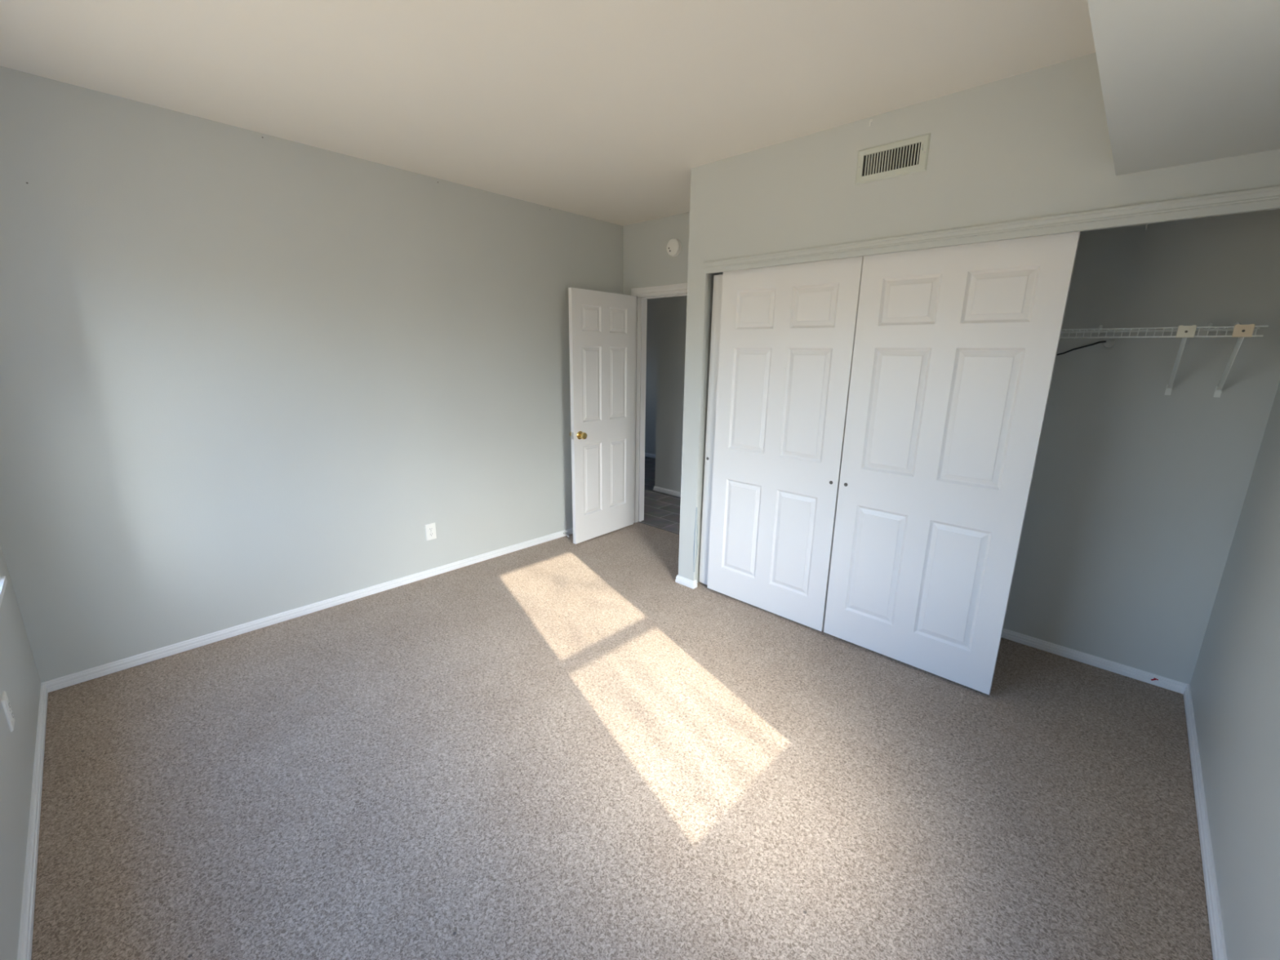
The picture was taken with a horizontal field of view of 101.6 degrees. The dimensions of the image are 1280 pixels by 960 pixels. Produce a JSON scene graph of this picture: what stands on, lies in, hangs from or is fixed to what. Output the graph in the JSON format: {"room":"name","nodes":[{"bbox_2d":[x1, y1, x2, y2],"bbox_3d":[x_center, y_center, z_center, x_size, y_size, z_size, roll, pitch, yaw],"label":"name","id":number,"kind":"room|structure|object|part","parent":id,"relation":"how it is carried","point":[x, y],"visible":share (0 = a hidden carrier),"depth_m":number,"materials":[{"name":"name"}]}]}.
{"room":"empty bedroom","nodes":[
{"label":"empty bedroom","id":0,"kind":"room"},
{"bbox_2d":[0,544,40,959],"bbox_3d":[-1.384,0.053,0.771,4.135,2.657,0.140,13,18,42],"label":"wall","id":1,"kind":"structure","parent":0,"point":[20,678],"depth_m":1.72,"materials":[{"name":"grey paint"}]},
{"bbox_2d":[0,576,7,607],"bbox_3d":[-1.684,-0.085,1.051,2.200,1.485,0.170,13,18,42],"label":"window","id":2,"kind":"structure","parent":1,"relation":"in","point":[3,581],"depth_m":1.93,"materials":[{"name":"white paint"}]},
{"bbox_2d":[0,690,14,732],"bbox_3d":[-2.110,0.772,1.745,0.072,0.117,0.009,13,18,42],"label":"wall outlet","id":3,"kind":"object","parent":1,"relation":"attached to","point":[5,702],"visible":1,"depth_m":1.73,"materials":[{"name":"white plastic"}]},
{"bbox_2d":[6,700,10,710],"bbox_3d":[-2.107,0.753,1.742,0.033,0.027,0.003,13,18,42],"label":"socket","id":4,"kind":"object","parent":3,"relation":"attached to","point":[8,707],"depth_m":1.74,"materials":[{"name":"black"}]},
{"bbox_2d":[9,711,13,720],"bbox_3d":[-2.108,0.790,1.752,0.033,0.027,0.003,13,18,42],"label":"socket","id":5,"kind":"object","parent":3,"relation":"attached to","point":[11,717],"depth_m":1.74,"materials":[{"name":"white plastic"}]},
{"bbox_2d":[17,682,48,959],"bbox_3d":[-1.348,1.284,1.127,3.855,0.052,0.014,13,18,42],"label":"baseboard","id":6,"kind":"structure","parent":1,"relation":"attached to","point":[26,927],"depth_m":1.65,"materials":[{"name":"white paint"}]},
{"bbox_2d":[0,66,623,682],"bbox_3d":[-1.547,-0.592,3.431,0.140,2.657,3.895,13,18,42],"label":"wall","id":7,"kind":"structure","parent":0,"point":[245,375],"depth_m":2.75,"materials":[{"name":"grey paint"}]},
{"bbox_2d":[42,527,573,692],"bbox_3d":[-1.459,0.653,3.730,0.014,0.052,3.755,13,18,42],"label":"baseboard","id":8,"kind":"structure","parent":7,"relation":"attached to","point":[96,672],"depth_m":3.01,"materials":[{"name":"white paint"}]},
{"bbox_2d":[425,522,436,541],"bbox_3d":[-1.463,0.363,3.654,0.009,0.117,0.072,13,18,42],"label":"wall outlet","id":9,"kind":"object","parent":7,"relation":"attached to","point":[430,529],"visible":1,"depth_m":3.65,"materials":[{"name":"white plastic"}]},
{"bbox_2d":[0,0,1095,226],"bbox_3d":[-0.464,-2.100,3.902,7.695,0.120,6.540,13,18,42],"label":"ceiling","id":10,"kind":"structure","parent":0,"point":[604,110],"depth_m":2.00,"materials":[{"name":"white paint"}]},
{"bbox_2d":[1087,0,1279,175],"bbox_3d":[0.891,-1.004,0.545,0.607,0.439,3.008,13,18,42],"label":"soffit","id":11,"kind":"structure","parent":10,"relation":"attached to","point":[1183,82],"depth_m":1.21,"materials":[{"name":"grey paint"}]},
{"bbox_2d":[31,456,1213,959],"bbox_3d":[-0.500,0.493,4.630,7.555,0.030,6.400,13,18,42],"label":"floor","id":12,"kind":"structure","parent":0,"point":[559,748],"depth_m":1.91,"materials":[{"name":"beige carpet"}]},
{"bbox_2d":[638,521,679,534],"bbox_3d":[0.239,0.460,4.749,0.728,0.006,0.013,13,18,42],"label":"threshold strip","id":13,"kind":"object","parent":12,"relation":"on","point":[638,522],"visible":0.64,"depth_m":4.81,"materials":[{"name":"grey metal"}]},
{"bbox_2d":[644,297,658,458],"bbox_3d":[0.084,-1.671,7.979,3.210,2.657,0.150,13,18,42],"label":"wall","id":14,"kind":"structure","parent":0,"point":[652,304],"depth_m":7.81,"materials":[{"name":"grey paint"}]},
{"bbox_2d":[654,295,687,497],"bbox_3d":[2.306,-0.897,4.894,4.390,2.657,1.520,13,18,42],"label":"wall","id":15,"kind":"structure","parent":0,"point":[672,311],"depth_m":5.72,"materials":[{"name":"grey paint"}]},
{"bbox_2d":[644,453,680,497],"bbox_3d":[1.139,0.087,6.207,7.500,0.052,1.484,13,18,42],"label":"baseboard","id":16,"kind":"structure","parent":15,"relation":"attached to","point":[655,488],"depth_m":6.02,"materials":[{"name":"white paint"}]},
{"bbox_2d":[678,163,723,582],"bbox_3d":[0.588,-0.601,3.581,0.133,2.657,0.747,13,18,42],"label":"wall","id":17,"kind":"structure","parent":0,"point":[700,175],"depth_m":3.29,"materials":[{"name":"grey paint"}]},
{"bbox_2d":[675,574,697,589],"bbox_3d":[0.567,0.644,3.877,0.160,0.052,0.760,13,18,42],"label":"baseboard","id":18,"kind":"structure","parent":17,"relation":"attached to","point":[680,580],"depth_m":3.60,"materials":[{"name":"white paint"}]},
{"bbox_2d":[693,507,697,572],"bbox_3d":[0.376,0.403,3.504,0.030,0.464,0.010,-3,14,-17],"label":"crack","id":19,"kind":"structure","parent":17,"relation":"attached to","point":[694,562],"depth_m":3.50,"materials":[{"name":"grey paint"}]},
{"bbox_2d":[693,273,708,580],"bbox_3d":[0.388,-0.282,3.342,0.003,1.994,0.024,13,18,42],"label":"door frame","id":20,"kind":"structure","parent":17,"relation":"attached to","point":[706,274],"depth_m":3.30,"materials":[{"name":"grey paint"}]},
{"bbox_2d":[622,208,1279,684],"bbox_3d":[0.024,-0.872,4.673,7.595,2.657,0.115,13,18,42],"label":"wall","id":21,"kind":"structure","parent":0,"point":[1138,492],"depth_m":2.47,"materials":[{"name":"grey paint"}]},
{"bbox_2d":[568,287,635,544],"bbox_3d":[-0.296,-0.511,4.381,0.166,2.016,0.747,12,18,39],"label":"door","id":22,"kind":"structure","parent":21,"relation":"in","point":[602,325],"depth_m":4.33,"materials":[{"name":"white paint"}]},
{"bbox_3d":[-0.452,-0.352,4.149,0.056,0.056,0.056,12,18,39],"label":"knob","id":23,"kind":"part","parent":22,"relation":"part of","materials":[{"name":"gold metal"}]},
{"bbox_2d":[631,282,687,522],"bbox_3d":[0.258,-0.566,4.507,0.850,2.105,0.134,13,18,42],"label":"door frame","id":24,"kind":"structure","parent":21,"relation":"attached to","point":[642,300],"depth_m":4.66,"materials":[{"name":"white paint"}]},
{"bbox_2d":[666,238,681,256],"bbox_3d":[0.263,-1.834,4.114,0.134,0.134,0.038,13,18,42],"label":"smoke detector","id":25,"kind":"object","parent":21,"relation":"attached to","point":[673,248],"visible":1,"depth_m":4.09,"materials":[{"name":"white plastic"}]},
{"bbox_2d":[1001,628,1189,693],"bbox_3d":[1.747,0.799,3.296,2.408,0.052,0.014,13,18,42],"label":"baseboard","id":26,"kind":"structure","parent":21,"relation":"attached to","point":[1175,686],"depth_m":2.71,"materials":[{"name":"white paint"}]},
{"bbox_2d":[1102,339,1115,348],"bbox_3d":[2.237,-0.649,2.489,0.045,0.040,0.014,13,18,42],"label":"cable box","id":27,"kind":"object","parent":21,"relation":"attached to","point":[1108,344],"visible":1,"depth_m":2.48,"materials":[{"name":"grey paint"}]},
{"bbox_2d":[1056,341,1106,355],"bbox_3d":[2.101,-0.651,2.610,0.336,0.084,0.012,14,19,43],"label":"cable","id":28,"kind":"object","parent":27,"relation":"attached to","point":[1099,341],"visible":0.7,"depth_m":2.55,"materials":[{"name":"black plastic"}]},
{"bbox_2d":[1060,322,1268,397],"bbox_3d":[1.682,-0.663,2.814,2.151,0.315,0.313,13,18,42],"label":"wire shelf","id":29,"kind":"object","parent":21,"relation":"attached to","point":[1241,331],"visible":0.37,"depth_m":2.17,"materials":[{"name":"white metal"}]},
{"bbox_3d":[1.781,-0.807,2.886,2.149,0.006,0.006,13,18,42],"label":"rail","id":30,"kind":"part","parent":29,"relation":"part of","materials":[{"name":"white plastic"}]},
{"bbox_3d":[1.685,-0.785,2.791,2.145,0.006,0.006,13,18,42],"label":"rail","id":31,"kind":"part","parent":29,"relation":"part of","materials":[{"name":"white plastic"}]},
{"bbox_3d":[1.581,-0.729,2.691,2.145,0.006,0.006,13,18,42],"label":"rail","id":32,"kind":"part","parent":29,"relation":"part of","materials":[{"name":"white plastic"}]},
{"bbox_3d":[1.583,-0.762,2.680,2.151,0.006,0.006,13,18,42],"label":"rail","id":33,"kind":"part","parent":29,"relation":"part of","materials":[{"name":"white plastic"}]},
{"bbox_2d":[706,52,1279,262],"bbox_3d":[1.307,-1.342,2.268,2.408,0.582,0.115,13,18,42],"label":"wall","id":34,"kind":"structure","parent":0,"point":[1036,143],"depth_m":2.17,"materials":[{"name":"grey paint"}]},
{"bbox_2d":[698,274,723,584],"bbox_3d":[0.734,-0.195,3.141,0.812,2.008,0.034,14,19,42],"label":"door","id":35,"kind":"structure","parent":34,"relation":"in","point":[717,279],"depth_m":3.36,"materials":[{"name":"white paint"}]},
{"bbox_2d":[706,256,863,631],"bbox_3d":[0.778,-0.178,3.050,0.812,2.017,0.034,14,19,42],"label":"door","id":36,"kind":"structure","parent":34,"relation":"in","point":[788,332],"depth_m":2.99,"materials":[{"name":"white paint"}]},
{"bbox_2d":[854,133,930,185],"bbox_3d":[1.119,-1.431,2.333,0.306,0.143,0.022,13,18,42],"label":"air vent","id":37,"kind":"object","parent":34,"relation":"in","point":[908,156],"visible":1,"depth_m":2.33,"materials":[{"name":"grey metal"}]},
{"bbox_2d":[823,231,1080,694],"bbox_3d":[1.373,-0.039,2.501,0.812,2.017,0.034,13,18,42],"label":"door","id":38,"kind":"structure","parent":34,"relation":"in","point":[956,347],"depth_m":2.43,"materials":[{"name":"white paint"}]},
{"bbox_2d":[703,185,1279,273],"bbox_3d":[1.291,-1.060,2.327,2.414,0.063,0.116,13,18,42],"label":"trim","id":39,"kind":"structure","parent":34,"relation":"attached to","point":[1265,198],"depth_m":2.03,"materials":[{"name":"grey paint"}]},
{"bbox_2d":[1190,381,1279,959],"bbox_3d":[1.405,0.076,0.822,0.140,2.657,3.755,13,18,42],"label":"wall","id":40,"kind":"structure","parent":0,"point":[1235,682],"depth_m":1.66,"materials":[{"name":"grey paint"}]},
{"bbox_2d":[1183,684,1226,959],"bbox_3d":[1.333,1.307,1.174,0.014,0.052,3.755,13,18,42],"label":"baseboard","id":41,"kind":"structure","parent":40,"relation":"attached to","point":[1215,925],"depth_m":1.69,"materials":[{"name":"white paint"}]}
]}

